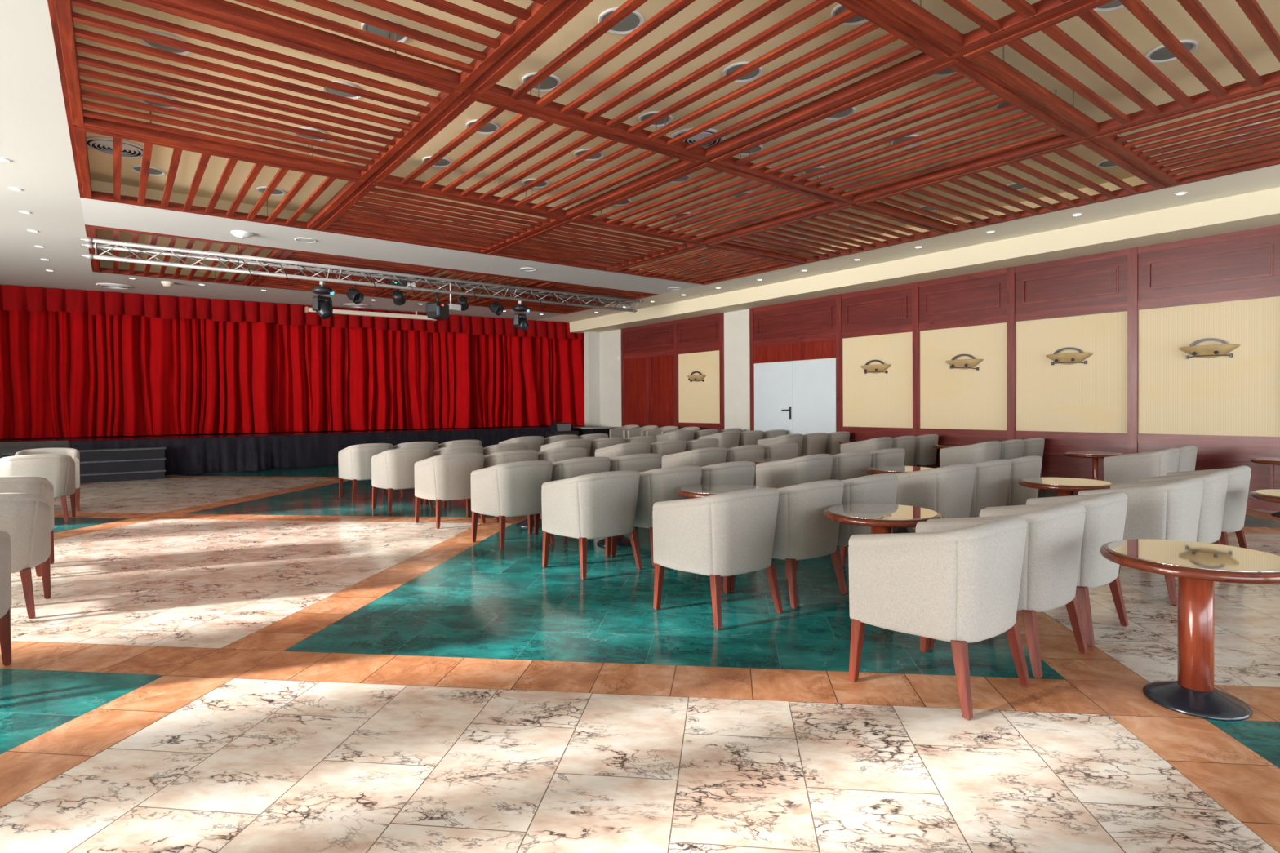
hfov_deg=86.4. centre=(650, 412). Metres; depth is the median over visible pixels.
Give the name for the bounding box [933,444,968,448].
pedestal table
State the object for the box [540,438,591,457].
tub chair
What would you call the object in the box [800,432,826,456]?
tub chair
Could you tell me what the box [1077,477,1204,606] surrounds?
tub chair
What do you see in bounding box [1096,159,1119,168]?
recessed light
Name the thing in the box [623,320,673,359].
panelling
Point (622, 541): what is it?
pedestal table
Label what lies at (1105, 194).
ceiling panel
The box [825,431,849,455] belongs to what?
tub chair
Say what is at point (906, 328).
panelling
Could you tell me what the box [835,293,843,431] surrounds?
wall post
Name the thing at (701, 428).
panelling
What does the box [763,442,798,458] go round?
tub chair
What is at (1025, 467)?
tub chair
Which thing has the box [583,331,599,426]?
wall
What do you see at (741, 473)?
tub chair
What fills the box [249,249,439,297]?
ceiling panel
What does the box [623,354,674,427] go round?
door
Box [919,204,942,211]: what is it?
recessed light
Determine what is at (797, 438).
tub chair
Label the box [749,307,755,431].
wall post
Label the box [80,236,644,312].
lighting truss
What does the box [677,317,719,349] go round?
panelling
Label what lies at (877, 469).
pedestal table
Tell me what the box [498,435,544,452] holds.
tub chair
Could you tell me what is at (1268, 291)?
moulding
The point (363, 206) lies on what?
recessed light
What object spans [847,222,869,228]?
recessed light
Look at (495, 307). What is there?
light
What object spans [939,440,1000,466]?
tub chair
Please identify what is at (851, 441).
pedestal table
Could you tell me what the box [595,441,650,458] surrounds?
tub chair
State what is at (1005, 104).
recessed light
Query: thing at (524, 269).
grille
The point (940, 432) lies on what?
panelling
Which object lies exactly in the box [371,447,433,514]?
tub chair
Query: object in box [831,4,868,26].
recessed light
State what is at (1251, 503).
baseboard
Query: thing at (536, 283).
ceiling panel
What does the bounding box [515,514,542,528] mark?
pedestal table
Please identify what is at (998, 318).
panelling
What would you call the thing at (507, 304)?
ceiling panel
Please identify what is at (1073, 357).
wall sconce
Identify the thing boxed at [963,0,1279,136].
ceiling panel
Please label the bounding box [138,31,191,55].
recessed light
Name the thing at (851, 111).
recessed light
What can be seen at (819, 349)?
panelling
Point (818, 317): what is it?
panelling
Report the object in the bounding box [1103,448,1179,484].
tub chair
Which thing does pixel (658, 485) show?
tub chair
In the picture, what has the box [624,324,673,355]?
panelling
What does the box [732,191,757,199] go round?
recessed light
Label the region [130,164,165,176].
recessed light
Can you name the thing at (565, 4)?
ceiling beam
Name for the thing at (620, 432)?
tub chair
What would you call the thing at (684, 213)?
recessed light
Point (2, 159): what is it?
recessed light
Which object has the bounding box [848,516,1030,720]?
tub chair
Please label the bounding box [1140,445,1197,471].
tub chair
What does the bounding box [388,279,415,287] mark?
box
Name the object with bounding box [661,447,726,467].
tub chair
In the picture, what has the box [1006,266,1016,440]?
wall post
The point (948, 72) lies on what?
recessed light
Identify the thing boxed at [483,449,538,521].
tub chair
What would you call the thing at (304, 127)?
recessed light
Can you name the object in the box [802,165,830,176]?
recessed light
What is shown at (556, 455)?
tub chair
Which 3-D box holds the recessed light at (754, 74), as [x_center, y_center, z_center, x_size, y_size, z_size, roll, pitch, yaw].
[0.662,-2.441,4.893,0.284,0.015,0.284,-1,1,-38]
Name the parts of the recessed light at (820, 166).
glass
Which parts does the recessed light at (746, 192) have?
glass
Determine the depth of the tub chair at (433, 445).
8.86 m
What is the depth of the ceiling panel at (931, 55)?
4.35 m
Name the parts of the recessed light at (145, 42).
glass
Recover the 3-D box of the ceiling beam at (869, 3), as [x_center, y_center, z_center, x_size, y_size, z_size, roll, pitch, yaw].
[0.411,-2.211,5.914,8.500,0.022,4.596,-1,1,-38]
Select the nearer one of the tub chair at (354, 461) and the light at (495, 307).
the tub chair at (354, 461)
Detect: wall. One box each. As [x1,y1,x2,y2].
[583,296,1279,436]
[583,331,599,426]
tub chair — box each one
[0,454,75,523]
[0,475,54,577]
[0,493,50,618]
[0,530,12,666]
[13,448,79,511]
[337,443,393,502]
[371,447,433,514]
[386,441,438,497]
[413,453,485,528]
[425,444,483,508]
[438,440,481,448]
[470,460,555,551]
[483,443,527,455]
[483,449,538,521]
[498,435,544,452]
[533,456,610,541]
[537,447,586,462]
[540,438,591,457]
[541,470,642,580]
[543,434,577,444]
[577,433,608,440]
[589,437,625,457]
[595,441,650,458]
[608,424,639,439]
[609,453,661,472]
[610,465,702,566]
[625,435,657,443]
[627,425,658,438]
[645,426,679,436]
[649,440,686,468]
[652,487,782,630]
[656,430,694,441]
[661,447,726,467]
[666,426,700,432]
[685,438,719,451]
[693,429,719,439]
[697,431,739,448]
[700,461,755,485]
[719,428,742,432]
[725,444,764,484]
[729,480,847,608]
[738,430,764,446]
[755,453,832,488]
[756,433,803,457]
[763,429,786,439]
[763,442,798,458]
[795,473,897,569]
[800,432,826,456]
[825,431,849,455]
[830,450,871,479]
[840,436,893,453]
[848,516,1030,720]
[869,448,905,475]
[892,435,915,466]
[894,463,975,518]
[913,434,938,468]
[924,459,1011,517]
[926,502,1088,679]
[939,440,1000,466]
[985,491,1128,647]
[999,439,1024,459]
[1006,455,1042,506]
[1022,437,1045,491]
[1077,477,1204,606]
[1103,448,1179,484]
[1117,471,1228,574]
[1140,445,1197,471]
[1143,465,1251,548]
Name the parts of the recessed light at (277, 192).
glass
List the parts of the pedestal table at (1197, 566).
glass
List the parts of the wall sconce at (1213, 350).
lamp shade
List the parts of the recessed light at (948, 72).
glass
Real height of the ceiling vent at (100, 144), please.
0.026 m
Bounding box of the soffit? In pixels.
[568,186,1279,333]
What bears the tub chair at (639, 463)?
on the floor
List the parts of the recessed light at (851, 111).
glass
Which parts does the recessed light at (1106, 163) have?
glass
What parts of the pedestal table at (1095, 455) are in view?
glass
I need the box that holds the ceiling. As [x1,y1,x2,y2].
[0,0,1279,322]
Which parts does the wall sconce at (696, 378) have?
lamp shade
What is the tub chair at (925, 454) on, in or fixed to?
on the floor
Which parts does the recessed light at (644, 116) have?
glass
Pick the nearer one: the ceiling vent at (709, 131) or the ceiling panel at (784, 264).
the ceiling vent at (709, 131)
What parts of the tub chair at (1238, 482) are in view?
leg, leg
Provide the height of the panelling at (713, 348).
0.755 m
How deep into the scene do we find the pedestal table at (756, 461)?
7.25 m
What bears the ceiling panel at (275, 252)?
attached to the ceiling
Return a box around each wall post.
[621,328,624,426]
[673,320,679,426]
[719,312,724,430]
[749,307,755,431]
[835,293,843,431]
[912,281,919,436]
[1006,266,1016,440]
[1127,247,1138,453]
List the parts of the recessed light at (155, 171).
glass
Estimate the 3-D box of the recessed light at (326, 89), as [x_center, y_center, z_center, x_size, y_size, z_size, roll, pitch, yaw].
[-2.306,-2.424,5.127,0.284,0.015,0.284,-1,1,-38]
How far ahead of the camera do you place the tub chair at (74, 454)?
7.88 m
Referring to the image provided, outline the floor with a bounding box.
[0,466,1279,852]
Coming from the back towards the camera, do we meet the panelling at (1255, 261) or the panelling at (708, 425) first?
the panelling at (708, 425)
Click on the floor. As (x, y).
(264, 661)
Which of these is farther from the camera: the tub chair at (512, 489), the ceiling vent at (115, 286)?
the ceiling vent at (115, 286)
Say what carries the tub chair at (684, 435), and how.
on the floor
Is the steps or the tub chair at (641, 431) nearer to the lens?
the steps
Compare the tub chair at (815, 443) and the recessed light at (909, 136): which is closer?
the recessed light at (909, 136)
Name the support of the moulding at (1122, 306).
attached to the wall at (1237, 395)
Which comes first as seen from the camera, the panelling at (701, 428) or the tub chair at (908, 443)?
the tub chair at (908, 443)
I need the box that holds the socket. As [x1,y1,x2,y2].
[407,282,415,287]
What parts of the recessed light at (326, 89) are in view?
glass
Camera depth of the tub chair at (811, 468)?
6.15 m
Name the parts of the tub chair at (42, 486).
leg, leg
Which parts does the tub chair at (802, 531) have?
leg, leg, leg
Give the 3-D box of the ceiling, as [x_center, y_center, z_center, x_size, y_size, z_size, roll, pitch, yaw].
[-3.066,-2.312,6.415,15.150,0.260,20.700,-1,1,-38]
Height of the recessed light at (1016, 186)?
0.015 m
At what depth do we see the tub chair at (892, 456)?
6.83 m
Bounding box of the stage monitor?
[550,422,571,431]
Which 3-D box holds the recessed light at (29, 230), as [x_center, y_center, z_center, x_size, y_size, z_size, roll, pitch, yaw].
[-7.358,-2.167,8.131,0.104,0.008,0.104,-1,1,-38]
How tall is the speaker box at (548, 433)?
0.560 m
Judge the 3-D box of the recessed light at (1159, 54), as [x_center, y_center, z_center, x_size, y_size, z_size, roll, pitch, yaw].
[3.546,-2.458,4.642,0.284,0.015,0.284,-1,1,-38]
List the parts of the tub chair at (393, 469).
leg, leg, leg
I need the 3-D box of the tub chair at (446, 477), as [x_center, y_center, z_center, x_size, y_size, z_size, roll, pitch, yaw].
[-1.986,0.749,6.845,0.580,0.715,0.534,-1,1,-38]
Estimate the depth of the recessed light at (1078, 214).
7.74 m
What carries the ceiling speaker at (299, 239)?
attached to the ceiling
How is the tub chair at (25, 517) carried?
on the floor
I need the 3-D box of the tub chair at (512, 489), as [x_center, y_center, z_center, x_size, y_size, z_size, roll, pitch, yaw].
[-1.154,0.754,5.841,0.580,0.715,0.534,-1,1,-38]
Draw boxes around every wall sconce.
[686,371,706,382]
[860,360,891,373]
[945,354,983,370]
[1045,346,1093,364]
[1178,337,1239,359]
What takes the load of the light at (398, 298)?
hanging from the lighting truss
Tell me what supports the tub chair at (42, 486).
on the floor
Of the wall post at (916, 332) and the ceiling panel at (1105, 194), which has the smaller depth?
the ceiling panel at (1105, 194)
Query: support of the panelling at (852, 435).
attached to the wall at (1237, 395)
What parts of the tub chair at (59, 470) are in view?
leg, leg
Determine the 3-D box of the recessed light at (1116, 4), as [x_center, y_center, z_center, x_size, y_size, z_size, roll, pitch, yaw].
[2.745,-2.446,4.014,0.284,0.015,0.284,-1,1,-38]
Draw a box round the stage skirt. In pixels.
[70,426,573,475]
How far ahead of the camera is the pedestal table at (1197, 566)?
2.60 m
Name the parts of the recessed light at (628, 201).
glass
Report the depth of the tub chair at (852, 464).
6.46 m
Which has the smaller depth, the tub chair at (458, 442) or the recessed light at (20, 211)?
the recessed light at (20, 211)
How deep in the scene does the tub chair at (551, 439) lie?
10.62 m
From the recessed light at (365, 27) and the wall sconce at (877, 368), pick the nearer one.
the recessed light at (365, 27)
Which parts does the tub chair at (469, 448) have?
leg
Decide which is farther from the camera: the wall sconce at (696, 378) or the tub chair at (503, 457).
the wall sconce at (696, 378)
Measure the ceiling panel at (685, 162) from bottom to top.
0.272 m
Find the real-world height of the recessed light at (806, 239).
0.015 m
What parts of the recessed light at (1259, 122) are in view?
glass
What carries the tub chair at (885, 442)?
on the floor
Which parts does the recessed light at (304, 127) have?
glass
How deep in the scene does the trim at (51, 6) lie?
6.30 m
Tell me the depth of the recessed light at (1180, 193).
6.97 m
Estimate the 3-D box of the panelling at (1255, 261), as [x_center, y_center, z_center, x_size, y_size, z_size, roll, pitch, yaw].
[6.326,-1.671,7.742,0.028,0.660,1.340,-1,1,-38]
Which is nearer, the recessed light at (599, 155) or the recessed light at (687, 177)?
the recessed light at (599, 155)
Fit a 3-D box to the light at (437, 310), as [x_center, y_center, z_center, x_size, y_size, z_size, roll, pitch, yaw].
[-3.442,-1.733,11.032,0.226,0.420,0.310,0,1,23]
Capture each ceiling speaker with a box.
[294,237,316,242]
[520,267,536,271]
[667,287,681,289]
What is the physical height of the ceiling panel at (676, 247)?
0.272 m
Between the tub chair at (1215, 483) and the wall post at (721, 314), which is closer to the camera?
the tub chair at (1215, 483)
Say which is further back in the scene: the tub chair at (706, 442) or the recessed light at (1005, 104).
the tub chair at (706, 442)
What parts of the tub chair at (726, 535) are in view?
leg, leg, leg, leg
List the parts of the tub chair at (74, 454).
leg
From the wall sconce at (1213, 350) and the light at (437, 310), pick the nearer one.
the wall sconce at (1213, 350)
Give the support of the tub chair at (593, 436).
on the floor
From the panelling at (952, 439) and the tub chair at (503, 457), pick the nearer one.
the tub chair at (503, 457)
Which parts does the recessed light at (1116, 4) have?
glass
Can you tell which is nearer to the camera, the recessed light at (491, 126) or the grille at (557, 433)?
the recessed light at (491, 126)
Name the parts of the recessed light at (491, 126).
glass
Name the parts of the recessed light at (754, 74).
glass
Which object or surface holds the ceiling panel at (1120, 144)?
attached to the ceiling
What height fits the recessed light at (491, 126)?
0.015 m
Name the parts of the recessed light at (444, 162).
glass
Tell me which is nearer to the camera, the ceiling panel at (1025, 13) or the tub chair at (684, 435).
the ceiling panel at (1025, 13)
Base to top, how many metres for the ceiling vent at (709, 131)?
0.026 m
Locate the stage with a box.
[0,425,618,475]
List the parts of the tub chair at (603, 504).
leg, leg, leg, leg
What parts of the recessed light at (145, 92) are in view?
glass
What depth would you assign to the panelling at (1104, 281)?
8.82 m
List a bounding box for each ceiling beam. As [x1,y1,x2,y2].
[73,0,1171,263]
[312,0,1279,271]
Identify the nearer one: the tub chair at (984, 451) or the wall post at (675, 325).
the tub chair at (984, 451)
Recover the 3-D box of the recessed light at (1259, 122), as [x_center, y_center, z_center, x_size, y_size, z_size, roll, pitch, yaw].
[5.248,-2.485,5.977,0.284,0.015,0.284,-1,1,-38]
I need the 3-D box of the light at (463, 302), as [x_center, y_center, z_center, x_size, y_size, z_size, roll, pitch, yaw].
[-3.161,-1.940,11.480,0.242,0.437,0.234,0,1,-7]
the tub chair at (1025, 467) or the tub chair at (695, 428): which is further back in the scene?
the tub chair at (695, 428)
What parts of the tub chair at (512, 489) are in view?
leg, leg, leg, leg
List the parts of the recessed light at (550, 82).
glass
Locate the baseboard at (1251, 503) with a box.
[1038,488,1279,511]
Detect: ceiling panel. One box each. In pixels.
[54,0,462,179]
[73,111,364,229]
[88,226,284,285]
[161,0,564,89]
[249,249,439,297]
[316,174,564,253]
[373,89,701,217]
[377,268,555,306]
[474,0,949,159]
[476,282,656,314]
[487,209,702,271]
[572,153,847,244]
[610,244,803,284]
[707,204,948,263]
[711,58,1084,203]
[855,138,1166,232]
[871,0,1084,53]
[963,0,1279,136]
[1095,85,1279,186]
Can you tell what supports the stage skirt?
attached to the stage
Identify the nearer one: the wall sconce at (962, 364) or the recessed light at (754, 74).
the recessed light at (754, 74)
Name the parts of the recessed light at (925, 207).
glass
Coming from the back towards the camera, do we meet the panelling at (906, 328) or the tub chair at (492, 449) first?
the panelling at (906, 328)
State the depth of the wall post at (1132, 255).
8.29 m
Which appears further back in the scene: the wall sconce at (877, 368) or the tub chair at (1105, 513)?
the wall sconce at (877, 368)
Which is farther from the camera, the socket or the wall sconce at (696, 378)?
the wall sconce at (696, 378)
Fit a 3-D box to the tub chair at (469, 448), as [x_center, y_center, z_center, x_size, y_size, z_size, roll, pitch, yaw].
[-2.314,0.737,8.140,0.580,0.715,0.534,-1,1,-38]
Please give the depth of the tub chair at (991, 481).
5.36 m
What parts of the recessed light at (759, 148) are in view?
glass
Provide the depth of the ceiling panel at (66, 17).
4.64 m
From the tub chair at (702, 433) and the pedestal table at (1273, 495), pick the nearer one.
the pedestal table at (1273, 495)
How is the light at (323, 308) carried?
hanging from the lighting truss
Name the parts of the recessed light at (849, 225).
glass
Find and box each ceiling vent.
[86,136,143,158]
[95,283,132,288]
[343,303,368,307]
[669,127,724,148]
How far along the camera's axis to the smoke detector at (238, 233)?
8.23 m
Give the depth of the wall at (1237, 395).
9.04 m
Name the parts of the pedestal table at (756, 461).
glass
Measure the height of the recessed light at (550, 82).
0.015 m
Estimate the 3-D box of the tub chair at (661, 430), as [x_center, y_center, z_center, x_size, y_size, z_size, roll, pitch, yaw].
[0.296,0.645,14.649,0.534,0.715,0.580,-1,1,-39]
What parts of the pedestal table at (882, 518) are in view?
glass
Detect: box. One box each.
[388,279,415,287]
[546,431,578,437]
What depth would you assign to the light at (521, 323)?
11.87 m
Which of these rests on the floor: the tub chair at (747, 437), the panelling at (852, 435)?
the tub chair at (747, 437)
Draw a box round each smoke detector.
[160,280,173,286]
[231,230,253,238]
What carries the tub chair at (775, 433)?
on the floor
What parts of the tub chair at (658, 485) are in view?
leg, leg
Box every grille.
[521,268,534,271]
[555,432,577,435]
[556,423,571,431]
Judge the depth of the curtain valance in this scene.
13.41 m
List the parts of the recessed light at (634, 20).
glass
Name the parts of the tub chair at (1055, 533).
leg, leg, leg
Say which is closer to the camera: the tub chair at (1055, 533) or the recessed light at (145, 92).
the tub chair at (1055, 533)
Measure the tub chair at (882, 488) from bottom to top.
0.715 m
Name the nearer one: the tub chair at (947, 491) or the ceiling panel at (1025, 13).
the ceiling panel at (1025, 13)
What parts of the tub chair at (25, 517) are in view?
leg, leg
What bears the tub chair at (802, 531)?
on the floor
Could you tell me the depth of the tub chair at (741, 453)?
7.57 m
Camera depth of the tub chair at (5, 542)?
3.06 m
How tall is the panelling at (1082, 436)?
0.625 m
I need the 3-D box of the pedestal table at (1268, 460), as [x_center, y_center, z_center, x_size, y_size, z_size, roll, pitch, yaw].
[6.470,0.759,6.885,0.624,0.578,0.624,-1,1,-30]
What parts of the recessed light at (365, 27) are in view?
glass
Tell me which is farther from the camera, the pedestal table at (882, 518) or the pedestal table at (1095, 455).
the pedestal table at (1095, 455)
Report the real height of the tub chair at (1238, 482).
0.715 m
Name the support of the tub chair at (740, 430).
on the floor
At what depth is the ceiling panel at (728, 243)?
8.74 m
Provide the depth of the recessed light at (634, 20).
4.24 m
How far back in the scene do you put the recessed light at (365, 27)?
4.33 m
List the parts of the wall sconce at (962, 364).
lamp shade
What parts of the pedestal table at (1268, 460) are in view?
glass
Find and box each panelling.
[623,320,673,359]
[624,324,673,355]
[676,313,719,354]
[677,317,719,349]
[677,422,719,428]
[678,426,719,430]
[753,294,835,346]
[753,300,835,341]
[753,338,835,363]
[840,282,912,338]
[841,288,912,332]
[841,426,912,439]
[848,432,912,440]
[918,267,1007,330]
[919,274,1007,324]
[919,428,1007,466]
[919,435,1007,468]
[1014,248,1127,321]
[1014,430,1127,477]
[1015,256,1127,313]
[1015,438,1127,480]
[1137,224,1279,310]
[1137,232,1279,300]
[1137,433,1279,493]
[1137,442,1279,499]
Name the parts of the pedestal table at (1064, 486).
glass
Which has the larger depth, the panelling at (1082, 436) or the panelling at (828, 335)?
the panelling at (828, 335)
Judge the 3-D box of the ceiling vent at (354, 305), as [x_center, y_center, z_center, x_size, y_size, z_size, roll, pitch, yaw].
[-6.133,-2.235,14.240,0.500,0.026,0.500,-1,1,-38]
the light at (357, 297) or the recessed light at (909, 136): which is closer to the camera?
the recessed light at (909, 136)
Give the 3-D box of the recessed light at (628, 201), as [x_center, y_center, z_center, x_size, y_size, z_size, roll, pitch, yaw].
[-0.363,-2.469,7.976,0.284,0.015,0.284,-1,1,-38]
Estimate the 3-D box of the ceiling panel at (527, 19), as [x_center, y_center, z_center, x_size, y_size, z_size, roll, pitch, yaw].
[-1.381,-2.279,3.053,2.094,0.272,2.194,-1,1,-38]
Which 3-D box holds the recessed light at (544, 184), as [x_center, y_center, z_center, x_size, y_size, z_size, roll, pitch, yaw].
[-1.226,-2.456,7.299,0.284,0.015,0.284,-1,1,-38]
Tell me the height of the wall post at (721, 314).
3.040 m
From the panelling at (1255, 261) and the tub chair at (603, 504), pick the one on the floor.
the tub chair at (603, 504)
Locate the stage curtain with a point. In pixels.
(63, 374)
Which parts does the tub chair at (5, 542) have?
leg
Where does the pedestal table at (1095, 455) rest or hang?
on the floor
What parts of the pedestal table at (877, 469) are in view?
glass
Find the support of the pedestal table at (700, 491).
on the floor
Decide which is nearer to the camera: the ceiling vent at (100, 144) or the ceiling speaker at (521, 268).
the ceiling vent at (100, 144)
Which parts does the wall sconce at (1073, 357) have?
lamp shade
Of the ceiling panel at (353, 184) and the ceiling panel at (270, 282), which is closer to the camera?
the ceiling panel at (353, 184)
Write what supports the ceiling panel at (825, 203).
attached to the ceiling
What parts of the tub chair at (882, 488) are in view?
leg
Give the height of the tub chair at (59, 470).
0.715 m
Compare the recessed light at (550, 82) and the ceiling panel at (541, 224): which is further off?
the ceiling panel at (541, 224)
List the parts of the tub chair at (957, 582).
leg, leg, leg, leg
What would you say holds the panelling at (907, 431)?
attached to the wall at (1237, 395)
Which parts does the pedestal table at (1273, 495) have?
glass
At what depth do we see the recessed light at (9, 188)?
6.57 m
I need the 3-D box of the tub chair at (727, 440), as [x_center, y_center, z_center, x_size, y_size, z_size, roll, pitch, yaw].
[1.220,0.672,11.746,0.580,0.715,0.534,-1,1,-39]
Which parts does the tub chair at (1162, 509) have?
leg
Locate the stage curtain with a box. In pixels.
[0,308,584,439]
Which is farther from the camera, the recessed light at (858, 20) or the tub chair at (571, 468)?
the tub chair at (571, 468)
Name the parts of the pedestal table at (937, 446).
glass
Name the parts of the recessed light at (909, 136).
glass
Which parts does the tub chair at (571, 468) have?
leg, leg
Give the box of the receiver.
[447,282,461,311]
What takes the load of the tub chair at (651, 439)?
on the floor
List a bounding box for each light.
[0,157,11,162]
[8,186,22,191]
[18,210,31,213]
[26,229,39,232]
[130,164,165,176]
[137,91,177,109]
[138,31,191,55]
[256,186,285,195]
[294,126,328,141]
[311,280,333,319]
[322,80,361,98]
[346,284,364,304]
[360,17,408,42]
[363,206,388,211]
[391,288,406,305]
[422,155,453,167]
[425,292,448,319]
[454,287,470,311]
[466,119,500,133]
[488,298,503,315]
[512,300,528,330]
[521,71,560,91]
[522,177,549,187]
[573,148,604,160]
[598,7,644,34]
[613,199,631,205]
[638,111,672,126]
[671,174,690,182]
[673,212,696,219]
[722,61,762,82]
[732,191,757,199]
[738,144,762,155]
[786,237,807,243]
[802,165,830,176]
[824,106,855,119]
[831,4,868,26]
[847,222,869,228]
[889,134,921,147]
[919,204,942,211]
[931,67,957,76]
[994,101,1022,112]
[1001,182,1026,191]
[1071,213,1082,216]
[1093,0,1124,11]
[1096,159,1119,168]
[1145,39,1198,62]
[1174,191,1186,195]
[1230,121,1268,136]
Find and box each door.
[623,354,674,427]
[753,358,836,435]
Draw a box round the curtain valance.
[0,284,584,340]
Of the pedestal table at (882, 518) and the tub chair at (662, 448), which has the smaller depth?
the pedestal table at (882, 518)
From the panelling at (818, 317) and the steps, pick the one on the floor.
the steps
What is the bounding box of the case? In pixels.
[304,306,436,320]
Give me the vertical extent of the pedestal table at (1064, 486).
0.578 m
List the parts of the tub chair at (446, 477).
leg, leg, leg, leg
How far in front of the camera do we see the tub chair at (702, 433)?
12.68 m
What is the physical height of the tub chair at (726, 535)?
0.715 m
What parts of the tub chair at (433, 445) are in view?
leg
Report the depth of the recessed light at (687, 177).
7.21 m
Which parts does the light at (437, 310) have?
glass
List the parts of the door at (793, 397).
handle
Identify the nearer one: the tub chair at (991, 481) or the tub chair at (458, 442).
the tub chair at (991, 481)
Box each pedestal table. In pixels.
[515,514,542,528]
[584,473,631,547]
[676,484,760,497]
[748,457,788,465]
[823,503,942,533]
[839,440,861,444]
[866,466,932,533]
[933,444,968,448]
[1017,477,1114,496]
[1064,451,1124,479]
[1099,539,1279,721]
[1248,488,1279,503]
[1249,457,1279,517]
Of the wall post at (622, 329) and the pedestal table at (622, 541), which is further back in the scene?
the wall post at (622, 329)
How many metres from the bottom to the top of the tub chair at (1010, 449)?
0.715 m
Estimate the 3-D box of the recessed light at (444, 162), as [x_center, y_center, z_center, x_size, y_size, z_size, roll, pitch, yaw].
[-2.069,-2.442,6.638,0.284,0.015,0.284,-1,1,-38]
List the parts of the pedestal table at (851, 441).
glass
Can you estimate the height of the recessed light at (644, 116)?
0.015 m
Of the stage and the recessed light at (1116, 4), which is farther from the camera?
the stage
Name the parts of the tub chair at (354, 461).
leg, leg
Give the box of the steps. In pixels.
[2,446,166,483]
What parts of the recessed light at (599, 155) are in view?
glass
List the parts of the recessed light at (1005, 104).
glass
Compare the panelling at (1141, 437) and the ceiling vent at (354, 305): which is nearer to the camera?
the panelling at (1141, 437)
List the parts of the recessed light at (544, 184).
glass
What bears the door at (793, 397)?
in the wall at (1237, 395)
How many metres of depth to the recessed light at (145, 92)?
5.27 m
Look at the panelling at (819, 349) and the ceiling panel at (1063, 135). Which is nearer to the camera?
the ceiling panel at (1063, 135)
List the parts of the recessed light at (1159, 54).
glass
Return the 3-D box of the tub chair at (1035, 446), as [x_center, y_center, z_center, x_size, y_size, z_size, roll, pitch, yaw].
[4.877,0.677,9.028,0.580,0.715,0.534,-1,1,-38]
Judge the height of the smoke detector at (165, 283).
0.075 m
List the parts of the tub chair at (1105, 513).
leg, leg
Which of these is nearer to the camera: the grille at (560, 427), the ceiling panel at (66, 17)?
the ceiling panel at (66, 17)
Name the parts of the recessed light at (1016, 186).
glass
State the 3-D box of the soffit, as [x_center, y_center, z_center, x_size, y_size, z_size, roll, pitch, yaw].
[3.191,-2.160,11.323,0.750,0.280,20.700,-1,1,-38]
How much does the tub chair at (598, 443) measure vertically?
0.715 m
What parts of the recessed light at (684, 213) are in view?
glass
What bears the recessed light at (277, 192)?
in the ceiling
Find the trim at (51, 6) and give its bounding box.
[47,0,1278,314]
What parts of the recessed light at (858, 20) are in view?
glass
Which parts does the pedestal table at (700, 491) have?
glass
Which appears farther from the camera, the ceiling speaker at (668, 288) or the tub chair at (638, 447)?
the ceiling speaker at (668, 288)
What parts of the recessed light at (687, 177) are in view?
glass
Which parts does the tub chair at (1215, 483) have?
leg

